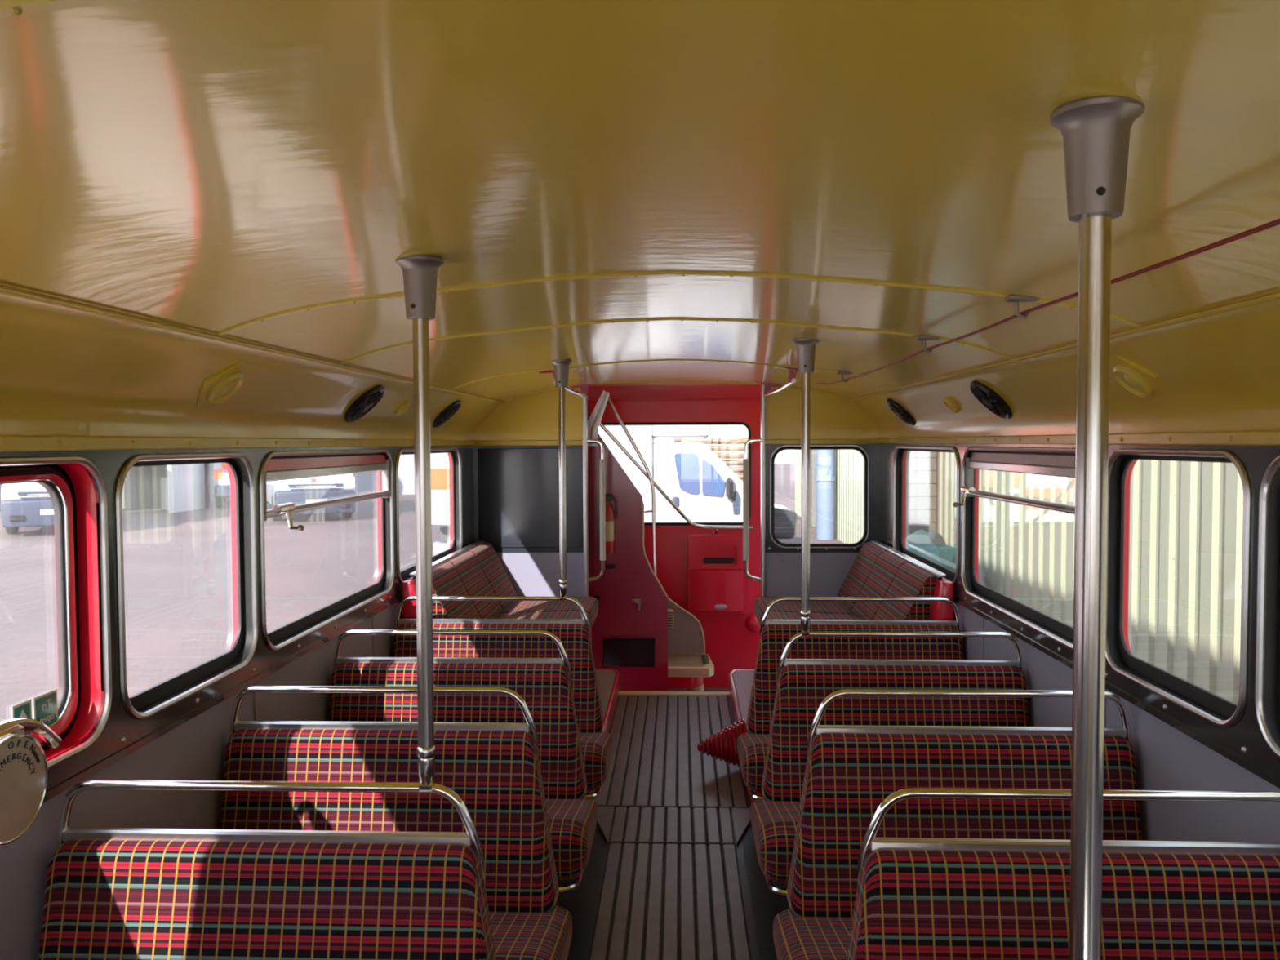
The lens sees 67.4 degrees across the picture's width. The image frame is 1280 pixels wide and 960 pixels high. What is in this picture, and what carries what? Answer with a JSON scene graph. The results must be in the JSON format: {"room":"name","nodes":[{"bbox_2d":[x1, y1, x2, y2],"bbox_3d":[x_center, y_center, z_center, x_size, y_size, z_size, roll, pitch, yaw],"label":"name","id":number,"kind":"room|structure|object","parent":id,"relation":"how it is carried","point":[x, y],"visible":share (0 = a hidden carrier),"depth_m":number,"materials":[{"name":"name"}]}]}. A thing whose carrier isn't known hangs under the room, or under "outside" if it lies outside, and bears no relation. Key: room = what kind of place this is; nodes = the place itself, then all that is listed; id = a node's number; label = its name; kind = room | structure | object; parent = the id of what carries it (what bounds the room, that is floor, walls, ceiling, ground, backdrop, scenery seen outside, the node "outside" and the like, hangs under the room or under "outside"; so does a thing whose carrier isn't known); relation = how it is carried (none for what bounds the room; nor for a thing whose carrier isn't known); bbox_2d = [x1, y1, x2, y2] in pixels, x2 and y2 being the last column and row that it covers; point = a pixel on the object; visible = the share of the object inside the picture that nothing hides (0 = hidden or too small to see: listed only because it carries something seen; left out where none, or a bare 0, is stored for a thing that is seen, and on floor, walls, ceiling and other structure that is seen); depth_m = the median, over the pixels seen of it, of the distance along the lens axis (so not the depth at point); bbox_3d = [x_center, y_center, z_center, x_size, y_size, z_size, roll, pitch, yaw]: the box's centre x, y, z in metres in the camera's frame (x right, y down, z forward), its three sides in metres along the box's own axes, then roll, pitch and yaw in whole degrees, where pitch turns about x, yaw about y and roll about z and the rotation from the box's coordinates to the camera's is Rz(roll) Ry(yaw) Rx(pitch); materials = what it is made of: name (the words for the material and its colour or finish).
{"room":"vehicle interior","nodes":[
{"label":"vehicle interior","id":0,"kind":"room"},
{"bbox_2d":[0,444,475,959],"bbox_3d":[-1.139,0.655,1.299,0.066,2.280,8.450,0,2,2],"label":"wall","id":1,"kind":"structure","parent":0,"point":[187,740],"depth_m":2.19,"materials":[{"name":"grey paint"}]},
{"bbox_2d":[0,455,111,769],"bbox_3d":[-1.140,0.263,1.301,0.078,0.576,1.308,0,2,2],"label":"window","id":2,"kind":"structure","parent":1,"relation":"in","point":[89,487],"depth_m":1.92,"materials":[{"name":"metal"}]},
{"bbox_2d":[0,717,62,844],"bbox_3d":[-1.090,0.516,1.657,0.046,0.199,0.281,0,2,2],"label":"handle","id":3,"kind":"object","parent":2,"relation":"attached to","point":[24,770],"visible":1,"depth_m":1.66,"materials":[{"name":"metal"}]},
{"bbox_2d":[33,688,57,725],"bbox_3d":[-1.140,0.445,1.843,0.003,0.072,0.068,0,2,2],"label":"sticker","id":4,"kind":"object","parent":2,"relation":"attached to","point":[45,705],"visible":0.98,"depth_m":1.84,"materials":[{"name":"green"}]},
{"bbox_2d":[115,452,257,719],"bbox_3d":[-1.092,0.223,2.312,0.062,0.576,0.643,0,2,2],"label":"window","id":5,"kind":"structure","parent":1,"relation":"in","point":[149,702],"depth_m":2.51,"materials":[{"name":"metal"}]},
{"bbox_2d":[0,435,477,451],"bbox_3d":[-1.103,-0.061,1.619,0.044,0.028,7.749,0,2,2],"label":"trim","id":6,"kind":"structure","parent":1,"relation":"attached to","point":[7,442],"depth_m":2.19,"materials":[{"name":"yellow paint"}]},
{"bbox_2d":[258,448,394,651],"bbox_3d":[-1.028,0.185,3.282,0.110,0.576,1.228,0,2,2],"label":"window","id":7,"kind":"structure","parent":1,"relation":"in","point":[283,464],"depth_m":3.22,"materials":[{"name":"metal"}]},
{"bbox_2d":[395,447,462,583],"bbox_3d":[-1.001,0.136,4.533,0.062,0.576,1.163,0,2,2],"label":"window","id":8,"kind":"structure","parent":1,"relation":"in","point":[454,454],"depth_m":5.08,"materials":[{"name":"metal"}]},
{"bbox_2d":[0,0,1279,439],"bbox_3d":[0.043,-0.256,1.566,2.346,0.364,7.750,0,2,2],"label":"ceiling","id":9,"kind":"structure","parent":0,"point":[209,166],"depth_m":1.30,"materials":[{"name":"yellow paint"}]},
{"bbox_2d":[0,0,140,17],"bbox_3d":[0.007,-0.318,0.693,1.960,0.130,0.020,0,2,2],"label":"trim","id":10,"kind":"structure","parent":9,"relation":"attached to","point":[7,7],"depth_m":0.71,"materials":[{"name":"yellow paint"}]},
{"bbox_2d":[196,362,257,408],"bbox_3d":[-1.013,-0.234,2.326,0.124,0.119,0.210,0,2,2],"label":"fitting","id":11,"kind":"object","parent":9,"relation":"attached to","point":[217,389],"visible":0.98,"depth_m":2.31,"materials":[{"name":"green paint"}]},
{"bbox_2d":[0,285,506,403],"bbox_3d":[-0.932,-0.289,1.604,0.025,0.008,7.750,0,2,2],"label":"trim","id":12,"kind":"structure","parent":9,"relation":"attached to","point":[7,291],"depth_m":1.90,"materials":[{"name":"green paint"}]},
{"bbox_2d":[344,385,384,422],"bbox_3d":[-0.966,-0.269,3.354,0.140,0.134,0.180,0,2,2],"label":"ceiling vent","id":13,"kind":"object","parent":9,"relation":"in","point":[369,399],"visible":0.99,"depth_m":3.33,"materials":[{"name":"black plastic"}]},
{"bbox_2d":[349,391,381,419],"bbox_3d":[-0.961,-0.264,3.354,0.112,0.107,0.144,0,2,2],"label":"grille","id":14,"kind":"object","parent":13,"relation":"attached to","point":[368,400],"depth_m":3.33,"materials":[{"name":"black plastic"}]},
{"bbox_2d":[432,400,461,427],"bbox_3d":[-0.917,-0.315,4.542,0.140,0.134,0.180,0,2,2],"label":"ceiling vent","id":15,"kind":"object","parent":9,"relation":"in","point":[451,409],"visible":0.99,"depth_m":4.51,"materials":[{"name":"black plastic"}]},
{"bbox_2d":[436,404,458,425],"bbox_3d":[-0.913,-0.311,4.542,0.112,0.107,0.144,0,2,2],"label":"grille","id":16,"kind":"object","parent":15,"relation":"attached to","point":[451,410],"depth_m":4.52,"materials":[{"name":"black plastic"}]},
{"bbox_2d":[451,359,902,390],"bbox_3d":[0.147,-0.453,4.133,1.960,0.130,0.020,0,2,2],"label":"trim","id":17,"kind":"structure","parent":9,"relation":"attached to","point":[681,360],"depth_m":4.12,"materials":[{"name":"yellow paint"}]},
{"bbox_2d":[338,318,1017,364],"bbox_3d":[0.092,-0.399,2.765,1.960,0.130,0.020,0,2,2],"label":"trim","id":18,"kind":"structure","parent":9,"relation":"attached to","point":[998,353],"depth_m":2.76,"materials":[{"name":"green paint"}]},
{"bbox_2d":[212,271,1146,339],"bbox_3d":[0.061,-0.370,2.016,1.960,0.130,0.020,0,2,2],"label":"trim","id":19,"kind":"structure","parent":9,"relation":"attached to","point":[657,273],"depth_m":2.01,"materials":[{"name":"green paint"}]},
{"bbox_2d":[755,366,798,396],"bbox_3d":[0.687,-0.479,4.731,0.149,0.089,1.200,0,2,2],"label":"handrail","id":20,"kind":"object","parent":9,"relation":"attached to","point":[792,373],"visible":0.94,"depth_m":4.43,"materials":[{"name":"silver metal"}]},
{"bbox_2d":[886,398,915,425],"bbox_3d":[1.248,-0.326,4.574,0.140,0.134,0.180,0,2,2],"label":"ceiling vent","id":21,"kind":"object","parent":9,"relation":"in","point":[895,407],"visible":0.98,"depth_m":4.54,"materials":[{"name":"black plastic"}]},
{"bbox_2d":[888,403,911,423],"bbox_3d":[1.244,-0.322,4.574,0.112,0.107,0.144,0,2,2],"label":"grille","id":22,"kind":"object","parent":21,"relation":"attached to","point":[896,408],"depth_m":4.55,"materials":[{"name":"black plastic"}]},
{"bbox_2d":[969,381,1012,418],"bbox_3d":[1.194,-0.274,3.256,0.140,0.134,0.180,0,2,2],"label":"ceiling vent","id":23,"kind":"object","parent":9,"relation":"in","point":[989,398],"visible":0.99,"depth_m":3.23,"materials":[{"name":"black plastic"}]},
{"bbox_2d":[973,386,1006,416],"bbox_3d":[1.190,-0.270,3.256,0.112,0.107,0.144,0,2,2],"label":"grille","id":24,"kind":"object","parent":23,"relation":"attached to","point":[988,397],"depth_m":3.23,"materials":[{"name":"black plastic"}]},
{"bbox_2d":[816,218,1279,384],"bbox_3d":[0.811,-0.377,2.481,0.064,0.051,4.650,0,2,2],"label":"cord","id":25,"kind":"object","parent":9,"relation":"attached to","point":[1015,299],"visible":0.91,"depth_m":1.90,"materials":[{"name":"red plastic"}]},
{"bbox_2d":[847,292,1279,401],"bbox_3d":[1.018,-0.294,1.524,0.025,0.008,7.750,0,2,2],"label":"trim","id":26,"kind":"structure","parent":9,"relation":"attached to","point":[1275,296],"depth_m":2.01,"materials":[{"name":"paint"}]},
{"bbox_2d":[1109,355,1164,402],"bbox_3d":[1.158,-0.240,2.237,0.124,0.119,0.210,0,2,2],"label":"fitting","id":27,"kind":"object","parent":9,"relation":"attached to","point":[1138,381],"visible":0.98,"depth_m":2.22,"materials":[{"name":"yellow paint"}]},
{"bbox_2d":[555,694,790,959],"bbox_3d":[0.049,1.388,1.605,2.400,0.060,7.700,0,2,2],"label":"floor","id":28,"kind":"structure","parent":0,"point":[673,871],"depth_m":3.31,"materials":[{"name":"black"}]},
{"bbox_2d":[37,779,495,959],"bbox_3d":[-0.649,0.964,1.540,0.902,0.799,0.589,0,2,2],"label":"seat","id":29,"kind":"object","parent":28,"relation":"on","point":[110,893],"visible":1,"depth_m":1.72,"materials":[{"name":"fabric"}]},
{"bbox_2d":[395,254,444,791],"bbox_3d":[-0.392,0.086,1.738,0.086,0.970,0.086,0,2,2],"label":"pole","id":30,"kind":"object","parent":29,"relation":"on","point":[420,272],"visible":1,"depth_m":1.72,"materials":[{"name":"metal"}]},
{"bbox_2d":[395,254,444,319],"bbox_3d":[-0.394,-0.344,1.721,0.086,0.109,0.086,0,2,2],"label":"socket","id":31,"kind":"object","parent":30,"relation":"attached to","point":[420,272],"depth_m":1.70,"materials":[{"name":"grey metal"}]},
{"bbox_2d":[416,745,435,791],"bbox_3d":[-0.390,0.528,1.755,0.034,0.086,0.034,0,2,2],"label":"socket","id":32,"kind":"object","parent":30,"relation":"attached to","point":[425,753],"depth_m":1.74,"materials":[{"name":"metal"}]},
{"bbox_2d":[219,685,572,959],"bbox_3d":[-0.621,0.937,2.229,0.902,0.799,0.589,0,2,2],"label":"seat","id":33,"kind":"object","parent":28,"relation":"on","point":[494,768],"visible":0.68,"depth_m":2.40,"materials":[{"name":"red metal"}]},
{"bbox_2d":[488,905,572,959],"bbox_3d":[-0.616,1.084,2.175,0.889,0.179,0.471,0,2,2],"label":"seat cushion","id":34,"kind":"object","parent":33,"relation":"on","point":[519,932],"depth_m":2.20,"materials":[{"name":"fabric"}]},
{"bbox_2d":[328,629,597,893],"bbox_3d":[-0.591,0.908,2.968,0.902,0.799,0.589,0,2,2],"label":"seat","id":35,"kind":"object","parent":28,"relation":"on","point":[544,684],"visible":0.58,"depth_m":3.14,"materials":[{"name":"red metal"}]},
{"bbox_2d":[545,795,597,879],"bbox_3d":[-0.586,1.055,2.914,0.889,0.179,0.471,0,2,2],"label":"seat cushion","id":36,"kind":"object","parent":35,"relation":"on","point":[572,820],"depth_m":2.73,"materials":[{"name":"fabric"}]},
{"bbox_2d":[392,595,613,799],"bbox_3d":[-0.562,0.880,3.667,0.902,0.799,0.589,0,2,2],"label":"seat","id":37,"kind":"object","parent":28,"relation":"on","point":[597,745],"visible":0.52,"depth_m":3.84,"materials":[{"name":"fabric"}]},
{"bbox_2d":[551,359,572,599],"bbox_3d":[-0.313,0.003,3.865,0.086,0.970,0.086,0,2,2],"label":"pole","id":38,"kind":"object","parent":37,"relation":"on","point":[561,366],"visible":0.98,"depth_m":3.85,"materials":[{"name":"metal"}]},
{"bbox_2d":[551,359,572,387],"bbox_3d":[-0.314,-0.427,3.848,0.086,0.109,0.086,0,2,2],"label":"socket","id":39,"kind":"object","parent":38,"relation":"attached to","point":[561,366],"depth_m":3.82,"materials":[{"name":"grey metal"}]},
{"bbox_2d":[579,731,613,791],"bbox_3d":[-0.558,1.027,3.613,0.889,0.179,0.471,0,2,2],"label":"seat cushion","id":40,"kind":"object","parent":37,"relation":"on","point":[597,747],"depth_m":3.41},
{"bbox_2d":[587,668,619,793],"bbox_3d":[-0.288,1.181,4.579,0.284,0.149,1.787,0,2,2],"label":"ledge","id":41,"kind":"object","parent":28,"relation":"on","point":[607,679],"visible":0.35,"depth_m":5.01,"materials":[{"name":"red paint"}]},
{"bbox_2d":[401,540,598,644],"bbox_3d":[-0.611,0.738,4.719,0.694,0.735,1.485,0,2,2],"label":"bench","id":42,"kind":"object","parent":41,"relation":"on","point":[475,569],"visible":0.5,"depth_m":4.84,"materials":[{"name":"fabric"}]},
{"bbox_2d":[412,562,480,618],"bbox_3d":[-0.853,0.561,4.314,0.216,0.326,0.456,0,2,2],"label":"cushion","id":43,"kind":"object","parent":42,"relation":"on","point":[446,579],"depth_m":4.30,"materials":[{"name":"fabric"}]},
{"bbox_2d":[445,551,502,618],"bbox_3d":[-0.835,0.543,4.773,0.216,0.326,0.456,0,2,2],"label":"cushion","id":44,"kind":"object","parent":42,"relation":"on","point":[468,566],"depth_m":4.76,"materials":[{"name":"fabric"}]},
{"bbox_2d":[466,542,516,609],"bbox_3d":[-0.816,0.525,5.232,0.216,0.326,0.456,0,2,2],"label":"cushion","id":45,"kind":"object","parent":42,"relation":"on","point":[484,553],"depth_m":5.20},
{"bbox_2d":[493,610,591,629],"bbox_3d":[-0.548,0.747,4.769,0.572,0.120,0.456,0,2,2],"label":"seat cushion","id":46,"kind":"object","parent":42,"relation":"on","point":[576,615],"depth_m":4.90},
{"bbox_2d":[499,596,598,626],"bbox_3d":[-0.529,0.729,5.229,0.572,0.120,0.456,0,2,2],"label":"seat cushion","id":47,"kind":"object","parent":42,"relation":"on","point":[589,604],"depth_m":5.16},
{"bbox_2d":[697,718,748,767],"bbox_3d":[0.361,1.146,4.170,0.225,0.217,0.216,0,2,2],"label":"cone","id":48,"kind":"object","parent":28,"relation":"on","point":[722,745],"visible":0.87,"depth_m":4.11,"materials":[{"name":"red plastic"}]},
{"bbox_2d":[728,669,763,804],"bbox_3d":[0.615,1.178,4.542,0.309,0.149,1.787,0,2,2],"label":"ledge","id":49,"kind":"object","parent":28,"relation":"on","point":[740,681],"visible":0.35,"depth_m":5.01,"materials":[{"name":"red paint"}]},
{"bbox_2d":[754,540,953,625],"bbox_3d":[0.958,0.734,4.655,0.694,0.735,1.485,0,2,2],"label":"bench","id":50,"kind":"object","parent":49,"relation":"on","point":[878,570],"visible":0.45,"depth_m":4.64,"materials":[{"name":"fabric"}]},
{"bbox_2d":[754,596,855,625],"bbox_3d":[0.918,0.725,5.169,0.572,0.120,0.456,0,2,2],"label":"seat cushion","id":51,"kind":"object","parent":50,"relation":"on","point":[761,604],"depth_m":5.10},
{"bbox_2d":[760,611,861,622],"bbox_3d":[0.899,0.743,4.710,0.572,0.120,0.456,0,2,2],"label":"seat cushion","id":52,"kind":"object","parent":50,"relation":"on","point":[855,615],"depth_m":4.83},
{"bbox_2d":[837,542,888,611],"bbox_3d":[1.203,0.519,5.150,0.216,0.326,0.456,0,2,2],"label":"cushion","id":53,"kind":"object","parent":50,"relation":"on","point":[869,553],"depth_m":5.12,"materials":[{"name":"fabric"}]},
{"bbox_2d":[852,551,910,620],"bbox_3d":[1.184,0.537,4.690,0.216,0.326,0.456,0,2,2],"label":"cushion","id":54,"kind":"object","parent":50,"relation":"on","point":[886,566],"depth_m":4.68,"materials":[{"name":"fabric"}]},
{"bbox_2d":[872,563,942,620],"bbox_3d":[1.165,0.555,4.231,0.216,0.326,0.456,0,2,2],"label":"cushion","id":55,"kind":"object","parent":50,"relation":"on","point":[909,580],"depth_m":4.14,"materials":[{"name":"fabric"}]},
{"bbox_2d":[737,596,963,799],"bbox_3d":[0.824,0.877,3.610,0.902,0.799,0.589,0,2,2],"label":"seat","id":56,"kind":"object","parent":28,"relation":"on","point":[775,634],"visible":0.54,"depth_m":3.79,"materials":[{"name":"fabric"}]},
{"bbox_2d":[737,732,768,793],"bbox_3d":[0.816,1.024,3.557,0.889,0.179,0.471,0,2,2],"label":"seat cushion","id":57,"kind":"object","parent":56,"relation":"on","point":[752,747],"depth_m":3.39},
{"bbox_2d":[750,631,1029,897],"bbox_3d":[0.796,0.904,2.911,0.902,0.799,0.589,0,2,2],"label":"seat","id":58,"kind":"object","parent":28,"relation":"on","point":[802,684],"visible":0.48,"depth_m":3.08,"materials":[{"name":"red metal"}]},
{"bbox_2d":[750,797,799,883],"bbox_3d":[0.788,1.051,2.858,0.889,0.179,0.471,0,2,2],"label":"seat cushion","id":59,"kind":"object","parent":58,"relation":"on","point":[774,820],"depth_m":2.70,"materials":[{"name":"fabric"}]},
{"bbox_2d":[792,337,819,635],"bbox_3d":[0.540,0.027,3.130,0.086,0.971,0.086,0,2,2],"label":"pole","id":60,"kind":"object","parent":58,"relation":"on","point":[806,348],"visible":0.99,"depth_m":3.12,"materials":[{"name":"metal"}]},
{"bbox_2d":[792,337,819,373],"bbox_3d":[0.538,-0.404,3.113,0.086,0.109,0.086,0,2,2],"label":"socket","id":61,"kind":"object","parent":60,"relation":"attached to","point":[806,348],"depth_m":3.09,"materials":[{"name":"grey metal"}]},
{"bbox_2d":[773,688,1142,959],"bbox_3d":[0.766,0.933,2.172,0.902,0.799,0.589,0,2,2],"label":"seat","id":62,"kind":"object","parent":28,"relation":"on","point":[850,771],"visible":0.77,"depth_m":2.34,"materials":[{"name":"red fabric"}]},
{"bbox_2d":[773,909,853,959],"bbox_3d":[0.758,1.080,2.119,0.889,0.179,0.471,0,2,2],"label":"seat cushion","id":63,"kind":"object","parent":62,"relation":"on","point":[797,934],"depth_m":2.19,"materials":[{"name":"fabric"}]},
{"bbox_2d":[846,787,1279,959],"bbox_3d":[0.738,0.960,1.484,0.902,0.799,0.589,0,2,2],"label":"seat","id":64,"kind":"object","parent":28,"relation":"on","point":[917,898],"visible":0.98,"depth_m":1.67,"materials":[{"name":"fabric"}]},
{"bbox_3d":[0.708,0.989,0.760,0.902,0.799,0.589,0,2,2],"label":"seat","id":65,"kind":"object","parent":28,"relation":"on","visible":0},
{"bbox_2d":[1049,95,1145,959],"bbox_3d":[0.459,0.112,0.978,0.086,0.971,0.086,0,2,2],"label":"pole","id":66,"kind":"object","parent":65,"relation":"on","point":[1095,131],"visible":1,"depth_m":0.96,"materials":[{"name":"metal"}]},
{"bbox_2d":[1049,95,1145,222],"bbox_3d":[0.457,-0.319,0.962,0.086,0.109,0.086,0,2,2],"label":"socket","id":67,"kind":"object","parent":66,"relation":"attached to","point":[1095,131],"depth_m":0.94,"materials":[{"name":"grey metal"}]},
{"bbox_2d":[586,385,760,687],"bbox_3d":[-0.032,0.390,6.548,1.840,2.050,0.058,0,2,2],"label":"bulkhead","id":68,"kind":"object","parent":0,"point":[730,646],"visible":0.23,"depth_m":6.50,"materials":[{"name":"red paint"}]},
{"bbox_2d":[599,422,754,534],"bbox_3d":[0.185,-0.001,6.258,1.239,0.765,0.701,0,2,2],"label":"window","id":69,"kind":"structure","parent":68,"relation":"attached to","point":[745,424],"depth_m":6.46,"materials":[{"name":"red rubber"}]},
{"bbox_2d":[687,535,748,613],"bbox_3d":[0.526,0.638,6.468,0.410,0.520,0.092,0,2,2],"label":"bin","id":70,"kind":"object","parent":68,"relation":"attached to","point":[717,583],"visible":0.89,"depth_m":6.43,"materials":[{"name":"metal"}]},
{"bbox_2d":[590,379,761,386],"bbox_3d":[0.224,-0.647,6.020,2.400,0.060,1.110,0,2,2],"label":"trim","id":71,"kind":"structure","parent":0,"point":[665,382],"depth_m":6.21,"materials":[{"name":"green paint"}]},
{"bbox_2d":[474,386,879,597],"bbox_3d":[0.205,0.343,5.478,2.300,1.764,0.052,0,2,2],"label":"wall","id":72,"kind":"structure","parent":0,"point":[517,450],"depth_m":5.47,"materials":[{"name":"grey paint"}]},
{"bbox_2d":[582,387,588,596],"bbox_3d":[-0.310,0.338,5.503,0.020,1.738,0.083,0,2,2],"label":"trim","id":73,"kind":"structure","parent":72,"relation":"attached to","point":[584,399],"depth_m":5.46,"materials":[{"name":"metal"}]},
{"bbox_2d":[586,439,605,582],"bbox_3d":[-0.250,0.176,5.506,0.105,0.823,0.035,0,2,2],"label":"grab rail","id":74,"kind":"object","parent":72,"relation":"attached to","point":[602,461],"visible":1,"depth_m":5.49,"materials":[{"name":"silver metal"}]},
{"bbox_2d":[618,690,729,697],"bbox_3d":[0.186,1.335,5.444,0.760,0.264,0.080,0,2,2],"label":"trim","id":75,"kind":"structure","parent":72,"relation":"attached to","point":[620,692],"depth_m":5.42,"materials":[{"name":"beige paint"}]},
{"bbox_2d":[742,438,760,582],"bbox_3d":[0.639,0.173,5.470,0.105,0.823,0.035,0,2,2],"label":"grab rail","id":76,"kind":"object","parent":72,"relation":"attached to","point":[745,460],"visible":1,"depth_m":5.46,"materials":[{"name":"silver metal"}]},
{"bbox_2d":[760,385,765,596],"bbox_3d":[0.699,0.334,5.462,0.020,1.740,0.083,0,2,2],"label":"trim","id":77,"kind":"structure","parent":72,"relation":"attached to","point":[762,397],"depth_m":5.42,"materials":[{"name":"metal"}]},
{"bbox_2d":[769,444,869,548],"bbox_3d":[1.011,0.094,5.420,0.556,0.584,0.031,0,2,2],"label":"window","id":78,"kind":"structure","parent":72,"relation":"in","point":[780,448],"depth_m":5.41,"materials":[{"name":"glass"}]},
{"bbox_2d":[667,687,728,691],"bbox_3d":[0.230,1.454,6.032,2.400,0.040,1.090,0,2,2],"label":"platform","id":79,"kind":"object","parent":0,"point":[670,689],"visible":0.07,"depth_m":6.49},
{"bbox_2d":[587,390,714,691],"bbox_3d":[-0.246,0.442,6.059,1.412,1.985,0.597,0,2,2],"label":"staircase","id":80,"kind":"structure","parent":79,"relation":"on","point":[654,644],"depth_m":5.84,"materials":[{"name":"red paint"}]},
{"bbox_2d":[599,493,616,555],"bbox_3d":[-0.193,0.265,5.776,0.104,0.360,0.102,0,2,2],"label":"fire extinguisher","id":81,"kind":"object","parent":80,"relation":"attached to","point":[610,530],"visible":0.67,"depth_m":5.74,"materials":[{"name":"red"}]},
{"bbox_2d":[607,397,656,575],"bbox_3d":[-0.058,0.112,5.976,0.316,1.262,0.303,0,2,2],"label":"stair handrail","id":82,"kind":"object","parent":80,"relation":"attached to","point":[651,483],"visible":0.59,"depth_m":6.09,"materials":[{"name":"metal"}]},
{"bbox_2d":[879,443,1279,842],"bbox_3d":[1.205,0.648,1.203,0.066,2.280,8.450,0,2,2],"label":"wall","id":83,"kind":"structure","parent":0,"point":[1175,748],"depth_m":2.21,"materials":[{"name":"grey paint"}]},
{"bbox_2d":[893,445,959,585],"bbox_3d":[1.328,0.129,4.438,0.062,0.576,1.163,0,2,2],"label":"window","id":84,"kind":"structure","parent":83,"relation":"in","point":[900,451],"depth_m":4.98,"materials":[{"name":"metal"}]},
{"bbox_2d":[953,446,1075,649],"bbox_3d":[1.254,0.178,3.189,0.110,0.576,1.228,0,2,2],"label":"window","id":85,"kind":"structure","parent":83,"relation":"in","point":[1050,461],"depth_m":3.34,"materials":[{"name":"metal"}]},
{"bbox_2d":[876,430,1279,445],"bbox_3d":[1.191,-0.068,1.526,0.044,0.028,7.749,0,2,2],"label":"trim","id":86,"kind":"structure","parent":83,"relation":"attached to","point":[1233,437],"depth_m":2.32,"materials":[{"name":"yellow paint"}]},
{"bbox_2d":[1105,448,1250,728],"bbox_3d":[1.238,0.217,2.217,0.062,0.576,0.643,0,2,2],"label":"window","id":87,"kind":"structure","parent":83,"relation":"in","point":[1214,708],"depth_m":2.36,"materials":[{"name":"metal"}]},
{"bbox_2d":[1254,455,1279,758],"bbox_3d":[1.197,0.256,1.206,0.062,0.576,1.308,0,2,2],"label":"window","id":88,"kind":"structure","parent":83,"relation":"in","point":[1267,695],"depth_m":1.85,"materials":[{"name":"metal"}]},
{"label":"outside","id":89,"kind":"structure","parent":0,"visible":0},
{"bbox_2d":[0,463,844,721],"bbox_3d":[-3.990,1.072,25.245,130.000,0.001,130.000,0,2,2],"label":"ground","id":90,"kind":"structure","parent":89,"point":[178,578],"depth_m":14.56,"materials":[{"name":"concrete"}]},
{"bbox_2d":[0,482,53,533],"bbox_3d":[-14.465,-0.060,24.009,2.560,2.449,5.649,-1,3,-28],"label":"van","id":91,"kind":"object","parent":90,"relation":"on","point":[24,504],"visible":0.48,"depth_m":21.36,"materials":[{"name":"grey paint"}]},
{"bbox_2d":[0,463,209,512],"bbox_3d":[-20.950,-2.616,29.296,14.000,7.200,3.600,0,2,2],"label":"building","id":92,"kind":"structure","parent":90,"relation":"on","point":[176,488],"depth_m":30.10,"materials":[{"name":"white metal"}]},
{"bbox_2d":[213,462,230,506],"bbox_3d":[-13.480,-0.793,33.048,2.100,3.200,5.450,-1,2,-22],"label":"truck","id":93,"kind":"object","parent":90,"relation":"on","point":[221,477],"visible":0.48,"depth_m":30.30,"materials":[{"name":"grey paint"}]},
{"bbox_2d":[266,473,355,520],"bbox_3d":[-9.574,-0.216,27.457,2.560,2.449,5.649,-1,2,-25],"label":"van","id":94,"kind":"object","parent":90,"relation":"on","point":[308,490],"visible":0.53,"depth_m":25.06,"materials":[{"name":"grey paint"}]},
{"bbox_2d":[288,483,343,490],"bbox_3d":[-8.437,0.180,24.997,1.369,0.160,0.075,-1,2,-25],"label":"grille","id":95,"kind":"object","parent":94,"relation":"attached to","point":[291,486],"depth_m":24.98,"materials":[{"name":"plastic"}]},
{"bbox_2d":[208,453,414,494],"bbox_3d":[-9.854,-3.534,41.288,17.000,8.000,6.080,0,2,2],"label":"warehouse","id":96,"kind":"structure","parent":90,"relation":"on","point":[366,482],"depth_m":38.47,"materials":[{"name":"white metal"}]},
{"bbox_2d":[431,425,743,555],"bbox_3d":[-0.554,-0.172,13.537,4.328,3.370,2.200,0,2,2],"label":"van","id":97,"kind":"object","parent":90,"relation":"on","point":[704,488],"visible":0.19,"depth_m":12.53,"materials":[{"name":"white paint"}]},
{"bbox_2d":[774,503,796,538],"bbox_3d":[0.907,0.588,18.516,4.039,1.449,1.730,0,2,2],"label":"parked car","id":98,"kind":"object","parent":90,"relation":"on","point":[785,519],"visible":0.05,"depth_m":17.61,"materials":[{"name":"grey paint"}]},
{"bbox_2d":[809,449,816,527],"bbox_3d":[4.181,-1.391,23.062,0.160,5.020,0.500,0,2,2],"label":"wall post","id":99,"kind":"object","parent":90,"relation":"on","point":[812,452],"visible":0.24,"depth_m":22.89,"materials":[{"name":"grey"}]},
{"bbox_2d":[905,450,936,537],"bbox_3d":[3.637,0.015,12.771,0.335,3.020,1.025,0,2,2],"label":"pillar","id":100,"kind":"structure","parent":90,"relation":"on","point":[921,466],"depth_m":12.28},
{"bbox_2d":[905,528,955,571],"bbox_3d":[3.142,1.066,10.855,0.876,1.074,2.763,0,2,2],"label":"heap","id":101,"kind":"object","parent":90,"relation":"on","point":[931,545],"visible":0.18,"depth_m":10.28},
{"bbox_2d":[795,448,1243,704],"bbox_3d":[3.747,-1.001,10.583,0.030,5.220,33.515,0,2,2],"label":"wall","id":102,"kind":"structure","parent":90,"relation":"on","point":[1185,540],"depth_m":6.76,"materials":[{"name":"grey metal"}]},
{"bbox_2d":[815,449,835,539],"bbox_3d":[3.877,-1.270,20.024,0.430,5.020,0.430,0,2,2],"label":"downpipe","id":103,"kind":"object","parent":102,"relation":"attached to","point":[825,478],"visible":0.42,"depth_m":19.93,"materials":[{"name":"blue"}]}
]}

